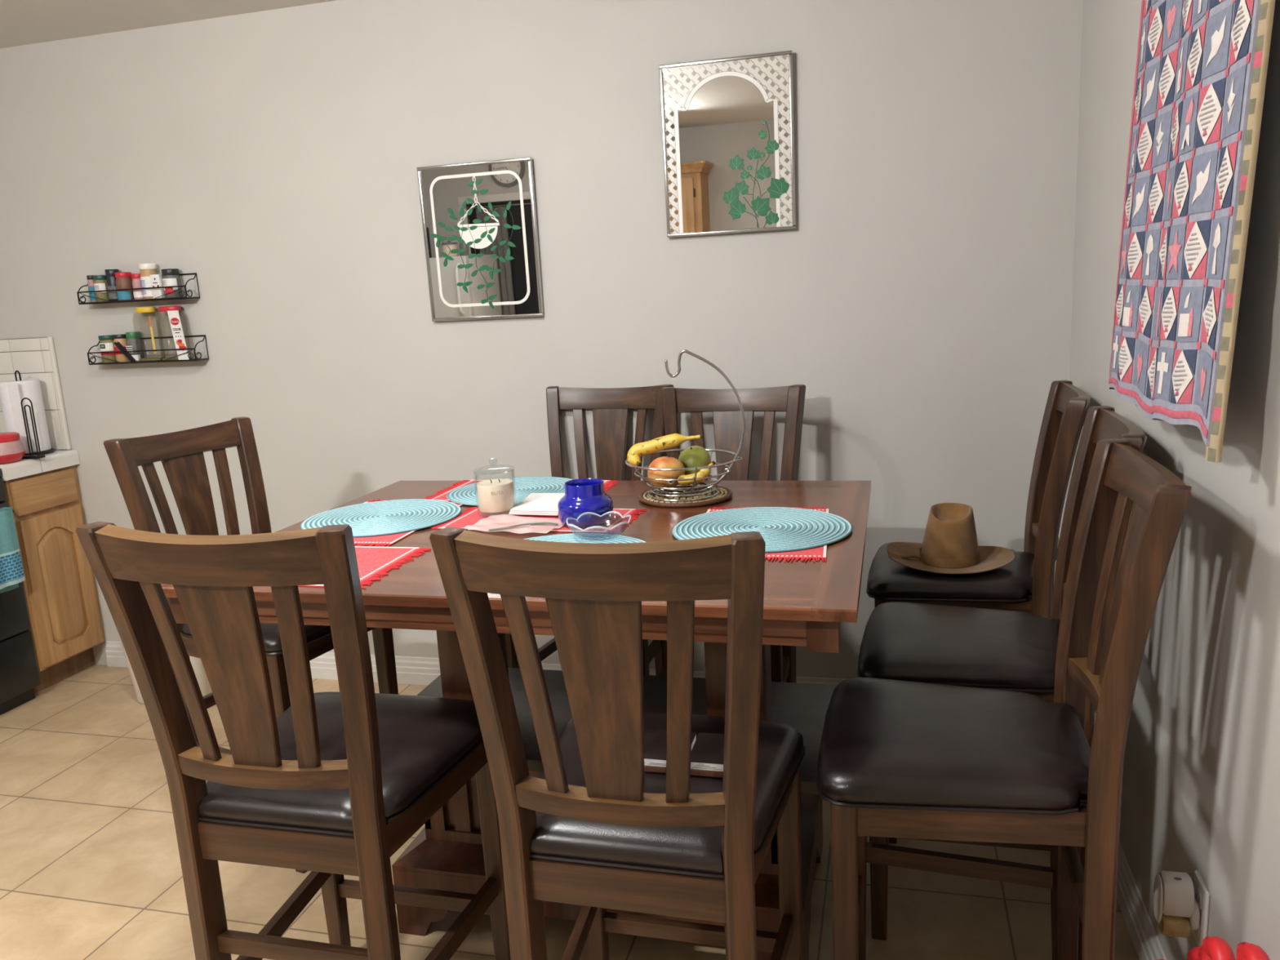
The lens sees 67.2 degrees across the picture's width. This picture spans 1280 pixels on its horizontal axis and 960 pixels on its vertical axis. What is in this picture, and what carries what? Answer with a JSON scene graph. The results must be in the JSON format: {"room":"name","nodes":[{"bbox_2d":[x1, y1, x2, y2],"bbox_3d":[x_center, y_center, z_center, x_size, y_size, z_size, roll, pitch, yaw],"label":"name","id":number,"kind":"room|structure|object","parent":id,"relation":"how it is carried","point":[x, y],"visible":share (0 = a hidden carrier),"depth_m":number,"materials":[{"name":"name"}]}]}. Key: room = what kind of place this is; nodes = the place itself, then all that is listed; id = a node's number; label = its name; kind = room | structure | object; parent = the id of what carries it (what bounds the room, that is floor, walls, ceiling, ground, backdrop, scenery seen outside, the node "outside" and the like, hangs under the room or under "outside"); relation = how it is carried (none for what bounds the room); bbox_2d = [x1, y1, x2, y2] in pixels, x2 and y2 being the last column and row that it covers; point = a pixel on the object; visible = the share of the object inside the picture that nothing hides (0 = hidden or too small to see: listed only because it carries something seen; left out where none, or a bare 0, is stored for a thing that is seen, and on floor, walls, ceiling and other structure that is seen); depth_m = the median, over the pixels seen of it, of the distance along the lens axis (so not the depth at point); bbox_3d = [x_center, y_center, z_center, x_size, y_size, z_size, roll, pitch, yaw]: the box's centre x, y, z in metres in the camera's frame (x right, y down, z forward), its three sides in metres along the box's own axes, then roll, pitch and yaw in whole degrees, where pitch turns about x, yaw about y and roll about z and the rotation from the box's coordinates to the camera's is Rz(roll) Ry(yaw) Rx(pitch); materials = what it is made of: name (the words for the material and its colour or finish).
{"room":"dining room","nodes":[
{"label":"dining room","id":0,"kind":"room"},
{"bbox_2d":[0,0,337,48],"bbox_3d":[-1.436,-1.231,1.110,4.579,0.100,4.640,0,11,15],"label":"ceiling","id":1,"kind":"structure","parent":0,"point":[22,22],"depth_m":3.30,"materials":[{"name":"paint"}]},
{"bbox_2d":[0,0,1083,679],"bbox_3d":[-0.805,-0.429,3.508,4.579,2.460,0.100,0,11,15],"label":"wall","id":2,"kind":"structure","parent":0,"point":[919,296],"depth_m":3.23,"materials":[{"name":"paint"}]},
{"bbox_2d":[0,336,71,449],"bbox_3d":[-2.627,-0.346,3.943,0.632,0.455,0.016,0,11,15],"label":"backsplash","id":3,"kind":"structure","parent":2,"relation":"attached to","point":[34,357],"depth_m":3.87,"materials":[{"name":"tile"}]},
{"bbox_2d":[76,272,199,304],"bbox_3d":[-1.901,-0.722,3.641,0.489,0.093,0.076,0,11,15],"label":"spice rack","id":4,"kind":"object","parent":2,"relation":"attached to","point":[195,273],"visible":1,"depth_m":3.61,"materials":[{"name":"black metal"}]},
{"bbox_2d":[86,275,96,302],"bbox_3d":[-2.097,-0.731,3.691,0.029,0.103,0.030,0,11,15],"label":"bottle","id":5,"kind":"object","parent":4,"relation":"on","point":[90,278],"visible":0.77,"depth_m":3.68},
{"bbox_2d":[92,275,109,302],"bbox_3d":[-2.056,-0.730,3.680,0.050,0.101,0.052,0,11,15],"label":"bottle","id":6,"kind":"object","parent":4,"relation":"on","point":[100,281],"visible":0.81,"depth_m":3.66,"materials":[{"name":"grey"}]},
{"bbox_2d":[104,269,119,301],"bbox_3d":[-2.003,-0.741,3.669,0.048,0.120,0.049,0,11,15],"label":"bottle","id":7,"kind":"object","parent":4,"relation":"on","point":[109,273],"visible":0.74,"depth_m":3.65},
{"bbox_2d":[114,271,134,300],"bbox_3d":[-1.952,-0.733,3.651,0.059,0.106,0.060,0,11,15],"label":"bottle","id":8,"kind":"object","parent":4,"relation":"on","point":[123,279],"visible":0.88,"depth_m":3.63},
{"bbox_2d":[130,273,143,299],"bbox_3d":[-1.893,-0.729,3.638,0.043,0.098,0.044,0,11,15],"label":"bottle","id":9,"kind":"object","parent":4,"relation":"on","point":[136,282],"visible":0.72,"depth_m":3.62,"materials":[{"name":"pink plastic"}]},
{"bbox_2d":[138,263,157,298],"bbox_3d":[-1.843,-0.746,3.621,0.059,0.132,0.061,0,11,15],"label":"bottle","id":10,"kind":"object","parent":4,"relation":"on","point":[146,269],"visible":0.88,"depth_m":3.60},
{"bbox_2d":[150,274,164,298],"bbox_3d":[-1.803,-0.722,3.601,0.039,0.090,0.021,0,11,15],"label":"box","id":11,"kind":"object","parent":4,"relation":"on","point":[156,279],"visible":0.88,"depth_m":3.59,"materials":[{"name":"white"}]},
{"bbox_2d":[161,268,182,297],"bbox_3d":[-1.749,-0.733,3.599,0.061,0.107,0.062,0,11,15],"label":"bottle","id":12,"kind":"object","parent":4,"relation":"on","point":[171,276],"visible":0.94,"depth_m":3.58,"materials":[{"name":"grey"}]},
{"bbox_2d":[87,334,208,364],"bbox_3d":[-1.887,-0.497,3.685,0.489,0.093,0.076,0,11,15],"label":"spice rack","id":13,"kind":"object","parent":2,"relation":"attached to","point":[196,358],"visible":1,"depth_m":3.66,"materials":[{"name":"black metal"}]},
{"bbox_2d":[97,334,116,362],"bbox_3d":[-2.054,-0.507,3.727,0.062,0.105,0.063,0,11,15],"label":"bottle","id":14,"kind":"object","parent":13,"relation":"on","point":[106,342],"visible":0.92,"depth_m":3.70,"materials":[{"name":"glass"}]},
{"bbox_2d":[111,333,128,362],"bbox_3d":[-1.996,-0.508,3.712,0.054,0.106,0.054,0,11,15],"label":"bottle","id":15,"kind":"object","parent":13,"relation":"on","point":[120,357],"visible":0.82,"depth_m":3.69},
{"bbox_2d":[113,342,135,361],"bbox_3d":[-1.968,-0.489,3.678,0.083,0.078,0.008,0,11,15],"label":"clip","id":16,"kind":"object","parent":13,"relation":"on","point":[120,347],"visible":1,"depth_m":3.67,"materials":[{"name":"black plastic"}]},
{"bbox_2d":[125,331,144,361],"bbox_3d":[-1.941,-0.512,3.700,0.053,0.113,0.054,0,11,15],"label":"bottle","id":17,"kind":"object","parent":13,"relation":"on","point":[131,344],"visible":0.91,"depth_m":3.68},
{"bbox_2d":[100,359,195,363],"bbox_3d":[-1.885,-0.456,3.694,0.481,0.005,0.073,0,11,15],"label":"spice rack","id":18,"kind":"object","parent":13,"relation":"on","point":[188,360],"depth_m":3.65,"materials":[{"name":"black metal"}]},
{"bbox_2d":[133,306,165,360],"bbox_3d":[-1.873,-0.555,3.670,0.100,0.203,0.056,0,11,15],"label":"spice jar","id":19,"kind":"object","parent":13,"relation":"on","point":[144,309],"visible":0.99,"depth_m":3.64,"materials":[{"name":"clear plastic"}]},
{"bbox_2d":[155,305,191,359],"bbox_3d":[-1.766,-0.555,3.643,0.110,0.202,0.058,0,11,15],"label":"spice jar","id":20,"kind":"object","parent":13,"relation":"on","point":[163,308],"visible":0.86,"depth_m":3.61,"materials":[{"name":"clear plastic"}]},
{"bbox_2d":[167,310,189,359],"bbox_3d":[-1.726,-0.540,3.602,0.066,0.185,0.004,0,11,15],"label":"packet","id":21,"kind":"object","parent":13,"relation":"on","point":[174,317],"visible":1,"depth_m":3.60,"materials":[{"name":"white paper"}]},
{"bbox_2d":[176,339,186,348],"bbox_3d":[-1.717,-0.505,3.604,0.041,0.041,0.001,0,11,15],"label":"picture","id":22,"kind":"object","parent":21,"relation":"attached to","point":[180,344],"depth_m":3.60},
{"bbox_2d":[105,640,845,685],"bbox_3d":[-0.449,0.734,3.598,3.733,0.108,0.015,0,11,15],"label":"baseboard","id":23,"kind":"structure","parent":2,"relation":"attached to","point":[412,670],"depth_m":3.71,"materials":[{"name":"white wood"}]},
{"bbox_2d":[417,156,543,321],"bbox_3d":[-0.545,-0.813,3.290,0.413,0.520,0.019,0,13,15],"label":"wall mirror","id":24,"kind":"object","parent":2,"relation":"attached to","point":[479,222],"visible":1,"depth_m":3.28,"materials":[{"name":"silver metal"}]},
{"bbox_2d":[457,222,499,248],"bbox_3d":[-0.547,-0.831,3.281,0.153,0.085,0.001,0,13,15],"label":"pot","id":25,"kind":"object","parent":24,"relation":"on","point":[476,233],"depth_m":3.28,"materials":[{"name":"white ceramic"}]},
{"bbox_2d":[658,50,796,237],"bbox_3d":[0.276,-1.044,3.025,0.414,0.525,0.019,0,13,15],"label":"wall mirror","id":26,"kind":"object","parent":2,"relation":"attached to","point":[728,123],"visible":1,"depth_m":3.02,"materials":[{"name":"silver metal"}]},
{"bbox_2d":[0,664,1138,959],"bbox_3d":[-1.306,1.278,1.604,4.579,0.100,4.640,0,11,15],"label":"floor","id":27,"kind":"structure","parent":0,"point":[91,868],"depth_m":2.45,"materials":[{"name":"tile"}]},
{"bbox_2d":[0,468,39,715],"bbox_3d":[-2.736,0.477,3.389,0.702,0.924,0.765,0,11,15],"label":"stove","id":28,"kind":"object","parent":27,"relation":"on","point":[19,672],"visible":0.85,"depth_m":3.64,"materials":[{"name":"black metal"}]},
{"bbox_2d":[0,506,25,593],"bbox_3d":[-2.364,0.280,3.456,0.046,0.308,0.290,0,11,15],"label":"dish towel","id":29,"kind":"object","parent":28,"relation":"hanging from","point":[11,571],"visible":1,"depth_m":3.55,"materials":[{"name":"teal fabric"}]},
{"bbox_2d":[0,465,104,693],"bbox_3d":[-2.616,0.393,3.931,0.658,0.867,0.326,0,11,15],"label":"base cabinet","id":30,"kind":"object","parent":27,"relation":"on","point":[59,585],"visible":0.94,"depth_m":3.82,"materials":[{"name":"brown wood"}]},
{"bbox_2d":[0,449,79,480],"bbox_3d":[-2.640,-0.060,3.835,0.660,0.060,0.338,0,11,15],"label":"countertop","id":31,"kind":"structure","parent":30,"relation":"on","point":[59,459],"depth_m":3.73,"materials":[{"name":"tile"}]},
{"bbox_2d":[0,431,26,464],"bbox_3d":[-2.416,-0.120,3.640,0.158,0.108,0.158,0,11,15],"label":"food container","id":32,"kind":"object","parent":31,"relation":"on","point":[11,448],"visible":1,"depth_m":3.61,"materials":[{"name":"red plastic"}]},
{"bbox_2d":[0,450,26,464],"bbox_3d":[-2.414,-0.084,3.647,0.158,0.034,0.158,0,11,15],"label":"bowl","id":33,"kind":"object","parent":32,"relation":"on","point":[6,456],"depth_m":3.61,"materials":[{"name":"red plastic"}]},
{"bbox_2d":[14,370,54,458],"bbox_3d":[-2.418,-0.259,3.762,0.160,0.333,0.256,-7,12,-19],"label":"towel holder","id":34,"kind":"object","parent":31,"relation":"on","point":[37,455],"visible":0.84,"depth_m":3.70,"materials":[{"name":"black metal"}]},
{"bbox_2d":[0,378,51,453],"bbox_3d":[-2.434,-0.253,3.809,0.140,0.279,0.141,0,11,15],"label":"paper towel roll","id":35,"kind":"object","parent":34,"relation":"on","point":[11,392],"visible":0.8,"depth_m":3.75,"materials":[{"name":"white paper"}]},
{"bbox_2d":[118,633,212,703],"bbox_3d":[-1.766,0.605,3.667,0.392,0.468,0.248,0,11,15],"label":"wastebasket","id":36,"kind":"object","parent":27,"relation":"on","point":[199,671],"visible":0.08,"depth_m":3.59,"materials":[{"name":"plastic"}]},
{"bbox_2d":[102,416,398,873],"bbox_3d":[-1.034,0.419,2.691,0.560,1.135,0.462,2,12,25],"label":"dining chair","id":37,"kind":"object","parent":27,"relation":"on","point":[180,453],"visible":0.34,"depth_m":2.69,"materials":[{"name":"brown wood"}]},
{"bbox_2d":[180,622,330,652],"bbox_3d":[-0.993,0.354,2.657,0.457,0.060,0.452,2,12,25],"label":"seat cushion","id":38,"kind":"object","parent":37,"relation":"on","point":[270,632],"depth_m":2.45,"materials":[{"name":"leather"}]},
{"bbox_2d":[75,521,511,959],"bbox_3d":[-0.552,0.577,1.764,0.462,1.135,0.560,0,11,15],"label":"dining chair","id":39,"kind":"object","parent":27,"relation":"on","point":[331,787],"visible":0.98,"depth_m":1.55,"materials":[{"name":"brown wood"}]},
{"bbox_2d":[198,691,483,832],"bbox_3d":[-0.544,0.500,1.797,0.452,0.060,0.457,0,11,15],"label":"seat cushion","id":40,"kind":"object","parent":39,"relation":"on","point":[423,740],"depth_m":1.68,"materials":[{"name":"leather"}]},
{"bbox_2d":[160,480,871,959],"bbox_3d":[-0.166,0.554,2.362,1.407,0.910,1.074,0,11,15],"label":"dining table","id":41,"kind":"object","parent":27,"relation":"on","point":[806,604],"visible":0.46,"depth_m":2.16,"materials":[{"name":"brown wood"}]},
{"bbox_2d":[297,546,431,588],"bbox_3d":[-0.728,0.179,2.048,0.491,0.003,0.286,0,11,15],"label":"placemat","id":42,"kind":"object","parent":41,"relation":"on","point":[372,561],"visible":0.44,"depth_m":2.05,"materials":[{"name":"red fabric"}]},
{"bbox_2d":[353,498,463,546],"bbox_3d":[-0.657,0.103,2.416,0.304,0.003,0.491,0,11,14],"label":"placemat","id":43,"kind":"object","parent":41,"relation":"on","point":[385,540],"visible":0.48,"depth_m":2.23,"materials":[{"name":"red fabric"}]},
{"bbox_2d":[300,498,462,537],"bbox_3d":[-0.653,0.093,2.444,0.396,0.004,0.396,-9,13,-28],"label":"placemat","id":44,"kind":"object","parent":43,"relation":"on","point":[383,517],"visible":0.96,"depth_m":2.44,"materials":[{"name":"teal fabric"}]},
{"bbox_2d":[425,480,618,501],"bbox_3d":[-0.334,0.029,2.704,0.502,0.003,0.283,0,12,15],"label":"placemat","id":45,"kind":"object","parent":41,"relation":"on","point":[442,495],"visible":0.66,"depth_m":2.74,"materials":[{"name":"red fabric"}]},
{"bbox_2d":[446,476,573,506],"bbox_3d":[-0.347,0.029,2.691,0.380,0.004,0.380,-12,14,-38],"label":"placemat","id":46,"kind":"object","parent":45,"relation":"on","point":[466,495],"visible":0.53,"depth_m":2.70,"materials":[{"name":"teal fabric"}]},
{"bbox_2d":[430,506,647,533],"bbox_3d":[-0.247,0.094,2.350,0.491,0.003,0.233,0,12,17],"label":"placemat","id":47,"kind":"object","parent":41,"relation":"on","point":[467,517],"visible":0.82,"depth_m":2.35,"materials":[{"name":"red fabric"}]},
{"bbox_2d":[473,457,516,514],"bbox_3d":[-0.362,0.015,2.406,0.102,0.141,0.104,0,11,15],"label":"candle jar","id":48,"kind":"object","parent":47,"relation":"on","point":[494,495],"visible":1,"depth_m":2.38,"materials":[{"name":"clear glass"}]},
{"bbox_2d":[463,514,564,533],"bbox_3d":[-0.290,0.102,2.273,0.224,0.012,0.140,1,12,21],"label":"napkin","id":49,"kind":"object","parent":47,"relation":"on","point":[500,522],"visible":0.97,"depth_m":2.27,"materials":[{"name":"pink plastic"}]},
{"bbox_2d":[508,493,564,515],"bbox_3d":[-0.245,0.060,2.456,0.151,0.013,0.210,0,11,15],"label":"napkin stack","id":50,"kind":"object","parent":47,"relation":"on","point":[535,504],"visible":0.66,"depth_m":2.41,"materials":[{"name":"white paper"}]},
{"bbox_2d":[557,478,613,527],"bbox_3d":[-0.129,0.053,2.264,0.131,0.098,0.131,0,11,15],"label":"glass jar","id":51,"kind":"object","parent":47,"relation":"on","point":[582,495],"visible":0.93,"depth_m":2.22,"materials":[{"name":"blue glass"}]},
{"bbox_2d":[524,533,644,543],"bbox_3d":[-0.158,0.160,1.974,0.390,0.004,0.390,7,15,42],"label":"placemat","id":52,"kind":"object","parent":41,"relation":"on","point":[569,538],"visible":0.07,"depth_m":2.11,"materials":[{"name":"teal fabric"}]},
{"bbox_2d":[566,511,631,540],"bbox_3d":[-0.092,0.104,2.119,0.142,0.040,0.144,0,11,15],"label":"glass dish","id":53,"kind":"object","parent":52,"relation":"on","point":[610,512],"visible":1,"depth_m":2.10,"materials":[{"name":"clear glass"}]},
{"bbox_2d":[417,667,837,794],"bbox_3d":[-0.071,0.571,2.297,1.055,0.028,0.490,0,11,15],"label":"shelf","id":54,"kind":"object","parent":41,"relation":"attached to","point":[803,707],"depth_m":2.32,"materials":[{"name":"brown wood"}]},
{"bbox_2d":[638,484,732,507],"bbox_3d":[0.118,0.040,2.506,0.245,0.012,0.245,0,11,15],"label":"woven trivet","id":55,"kind":"object","parent":41,"relation":"on","point":[724,494],"visible":0.57,"depth_m":2.44,"materials":[{"name":"wicker"}]},
{"bbox_2d":[625,349,745,501],"bbox_3d":[0.103,-0.145,2.454,0.292,0.371,0.292,-9,13,-27],"label":"fruit basket","id":56,"kind":"object","parent":55,"relation":"on","point":[679,491],"visible":0.85,"depth_m":2.42,"materials":[{"name":"silver metal"}]},
{"bbox_2d":[626,433,703,466],"bbox_3d":[0.062,-0.076,2.432,0.198,0.080,0.055,0,11,15],"label":"banana","id":57,"kind":"object","parent":56,"relation":"in","point":[637,451],"visible":0.99,"depth_m":2.43,"materials":[{"name":"yellow food"}]},
{"bbox_2d":[647,455,684,487],"bbox_3d":[0.066,-0.020,2.455,0.094,0.085,0.091,1,12,18],"label":"mango","id":58,"kind":"object","parent":56,"relation":"in","point":[664,462],"visible":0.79,"depth_m":2.42,"materials":[{"name":"orange food"}]},
{"bbox_2d":[678,445,711,483],"bbox_3d":[0.142,-0.039,2.509,0.087,0.098,0.090,0,12,15],"label":"mango","id":59,"kind":"object","parent":56,"relation":"in","point":[693,456],"visible":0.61,"depth_m":2.47,"materials":[{"name":"green food"}]},
{"bbox_2d":[675,461,715,485],"bbox_3d":[0.139,-0.015,2.387,0.099,0.056,0.037,-3,11,2],"label":"banana","id":60,"kind":"object","parent":56,"relation":"in","point":[705,472],"visible":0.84,"depth_m":2.38,"materials":[{"name":"yellow food"}]},
{"bbox_2d":[706,506,829,562],"bbox_3d":[0.266,0.113,2.122,0.290,0.003,0.480,-1,11,12],"label":"placemat","id":61,"kind":"object","parent":41,"relation":"on","point":[820,552],"visible":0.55,"depth_m":1.93,"materials":[{"name":"red fabric"}]},
{"bbox_2d":[671,506,852,552],"bbox_3d":[0.269,0.106,2.136,0.396,0.004,0.396,-3,11,-2],"label":"placemat","id":62,"kind":"object","parent":61,"relation":"on","point":[782,529],"visible":0.79,"depth_m":2.14,"materials":[{"name":"teal fabric"}]},
{"bbox_2d":[505,384,673,675],"bbox_3d":[-0.162,0.284,3.150,0.462,1.135,0.560,1,12,21],"label":"dining chair","id":63,"kind":"object","parent":27,"relation":"on","point":[611,406],"visible":0.28,"depth_m":3.28,"materials":[{"name":"brown wood"}]},
{"bbox_2d":[429,526,804,959],"bbox_3d":[0.025,0.578,1.605,0.462,1.135,0.560,0,12,15],"label":"dining chair","id":64,"kind":"object","parent":27,"relation":"on","point":[597,831],"visible":0.98,"depth_m":1.36,"materials":[{"name":"brown wood"}]},
{"bbox_2d":[530,711,803,874],"bbox_3d":[0.034,0.501,1.638,0.452,0.060,0.457,0,12,15],"label":"seat cushion","id":65,"kind":"object","parent":64,"relation":"on","point":[557,843],"depth_m":1.46,"materials":[{"name":"leather"}]},
{"bbox_2d":[644,729,696,773],"bbox_3d":[0.052,0.458,1.624,0.069,0.024,0.104,0,11,15],"label":"notebook","id":66,"kind":"object","parent":64,"relation":"on","point":[655,758],"visible":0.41,"depth_m":1.59,"materials":[{"name":"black paper"}]},
{"bbox_2d":[690,732,724,777],"bbox_3d":[0.122,0.458,1.606,0.068,0.024,0.104,0,11,15],"label":"magazine","id":67,"kind":"object","parent":64,"relation":"on","point":[707,756],"visible":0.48,"depth_m":1.58,"materials":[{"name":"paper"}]},
{"bbox_2d":[692,763,720,769],"bbox_3d":[0.108,0.464,1.558,0.051,0.008,0.001,0,11,15],"label":"print","id":68,"kind":"object","parent":67,"relation":"on","point":[695,766],"depth_m":1.56,"materials":[{"name":"grey paper"}]},
{"bbox_2d":[642,384,805,683],"bbox_3d":[0.246,0.308,2.918,0.462,1.135,0.560,1,12,18],"label":"dining chair","id":69,"kind":"object","parent":27,"relation":"on","point":[724,406],"visible":0.25,"depth_m":3.04,"materials":[{"name":"brown wood"}]},
{"bbox_2d":[866,380,1090,618],"bbox_3d":[0.931,0.315,2.706,0.560,1.135,0.462,1,12,18],"label":"dining chair","id":70,"kind":"object","parent":27,"relation":"on","point":[1026,584],"visible":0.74,"depth_m":2.53,"materials":[{"name":"brown wood"}]},
{"bbox_2d":[886,502,1014,573],"bbox_3d":[0.851,0.148,2.646,0.336,0.150,0.256,1,12,18],"label":"felt hat","id":71,"kind":"object","parent":70,"relation":"on","point":[949,545],"visible":1,"depth_m":2.60,"materials":[{"name":"brown fabric"}]},
{"bbox_2d":[866,542,1034,599],"bbox_3d":[0.881,0.246,2.708,0.457,0.060,0.452,1,12,18],"label":"seat cushion","id":72,"kind":"object","parent":70,"relation":"on","point":[887,579],"depth_m":2.55,"materials":[{"name":"leather"}]},
{"bbox_2d":[857,405,1146,959],"bbox_3d":[0.784,0.429,2.164,0.560,1.135,0.462,1,12,18],"label":"dining chair","id":73,"kind":"object","parent":27,"relation":"on","point":[1002,650],"visible":0.42,"depth_m":2.10,"materials":[{"name":"brown wood"}]},
{"bbox_2d":[857,601,1060,689],"bbox_3d":[0.734,0.361,2.166,0.457,0.060,0.452,1,12,18],"label":"seat cushion","id":74,"kind":"object","parent":73,"relation":"on","point":[993,649],"depth_m":2.07,"materials":[{"name":"leather"}]},
{"bbox_2d":[817,438,1192,959],"bbox_3d":[0.609,0.524,1.726,0.560,1.135,0.462,0,12,15],"label":"dining chair","id":75,"kind":"object","parent":27,"relation":"on","point":[897,758],"visible":1,"depth_m":1.60,"materials":[{"name":"brown wood"}]},
{"bbox_2d":[817,676,1090,810],"bbox_3d":[0.559,0.457,1.726,0.457,0.060,0.452,0,12,15],"label":"seat cushion","id":76,"kind":"object","parent":75,"relation":"on","point":[886,744],"depth_m":1.62,"materials":[{"name":"leather"}]},
{"bbox_2d":[1157,936,1270,959],"bbox_3d":[0.810,0.855,1.410,0.144,0.554,0.305,0,11,15],"label":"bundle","id":77,"kind":"object","parent":27,"relation":"on","point":[1213,948],"visible":1,"depth_m":1.31,"materials":[{"name":"red plastic"}]},
{"bbox_2d":[1065,0,1279,959],"bbox_3d":[0.795,0.023,0.788,0.100,2.460,4.440,0,11,15],"label":"wall","id":78,"kind":"structure","parent":0,"point":[1201,787],"depth_m":1.64,"materials":[{"name":"paint"}]},
{"bbox_2d":[1116,841,1167,959],"bbox_3d":[0.797,1.177,1.022,0.015,0.108,4.422,0,11,15],"label":"baseboard","id":79,"kind":"structure","parent":78,"relation":"attached to","point":[1146,943],"depth_m":2.09,"materials":[{"name":"white wood"}]},
{"bbox_2d":[1108,0,1275,462],"bbox_3d":[0.901,-0.625,1.582,0.096,1.083,0.733,0,11,15],"label":"quilt","id":80,"kind":"object","parent":78,"relation":"attached to","point":[1202,67],"visible":1,"depth_m":1.48,"materials":[{"name":"fabric"}]},
{"bbox_2d":[1191,870,1210,946],"bbox_3d":[0.971,0.750,1.672,0.009,0.120,0.072,0,11,15],"label":"wall outlet","id":81,"kind":"object","parent":78,"relation":"attached to","point":[1202,895],"visible":0.71,"depth_m":1.65,"materials":[{"name":"white plastic"}]},
{"bbox_2d":[1153,870,1199,937],"bbox_3d":[0.935,0.738,1.679,0.064,0.113,0.054,0,11,15],"label":"air freshener","id":82,"kind":"object","parent":81,"relation":"attached to","point":[1176,911],"visible":1,"depth_m":1.66,"materials":[{"name":"white plastic"}]},
{"bbox_2d":[1157,913,1190,937],"bbox_3d":[0.934,0.775,1.687,0.042,0.038,0.048,0,11,15],"label":"oil bottle","id":83,"kind":"object","parent":82,"relation":"on","point":[1175,925],"depth_m":1.67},
{"bbox_2d":[1194,923,1199,936],"bbox_3d":[0.969,0.776,1.677,0.002,0.035,0.032,0,11,15],"label":"socket","id":84,"kind":"object","parent":81,"relation":"attached to","point":[1197,933],"depth_m":1.67,"materials":[{"name":"white plastic"}]},
{"bbox_2d":[1195,888,1201,909],"bbox_3d":[0.967,0.725,1.667,0.002,0.035,0.032,0,11,15],"label":"socket","id":85,"kind":"object","parent":81,"relation":"attached to","point":[1197,891],"depth_m":1.66,"materials":[{"name":"white plastic"}]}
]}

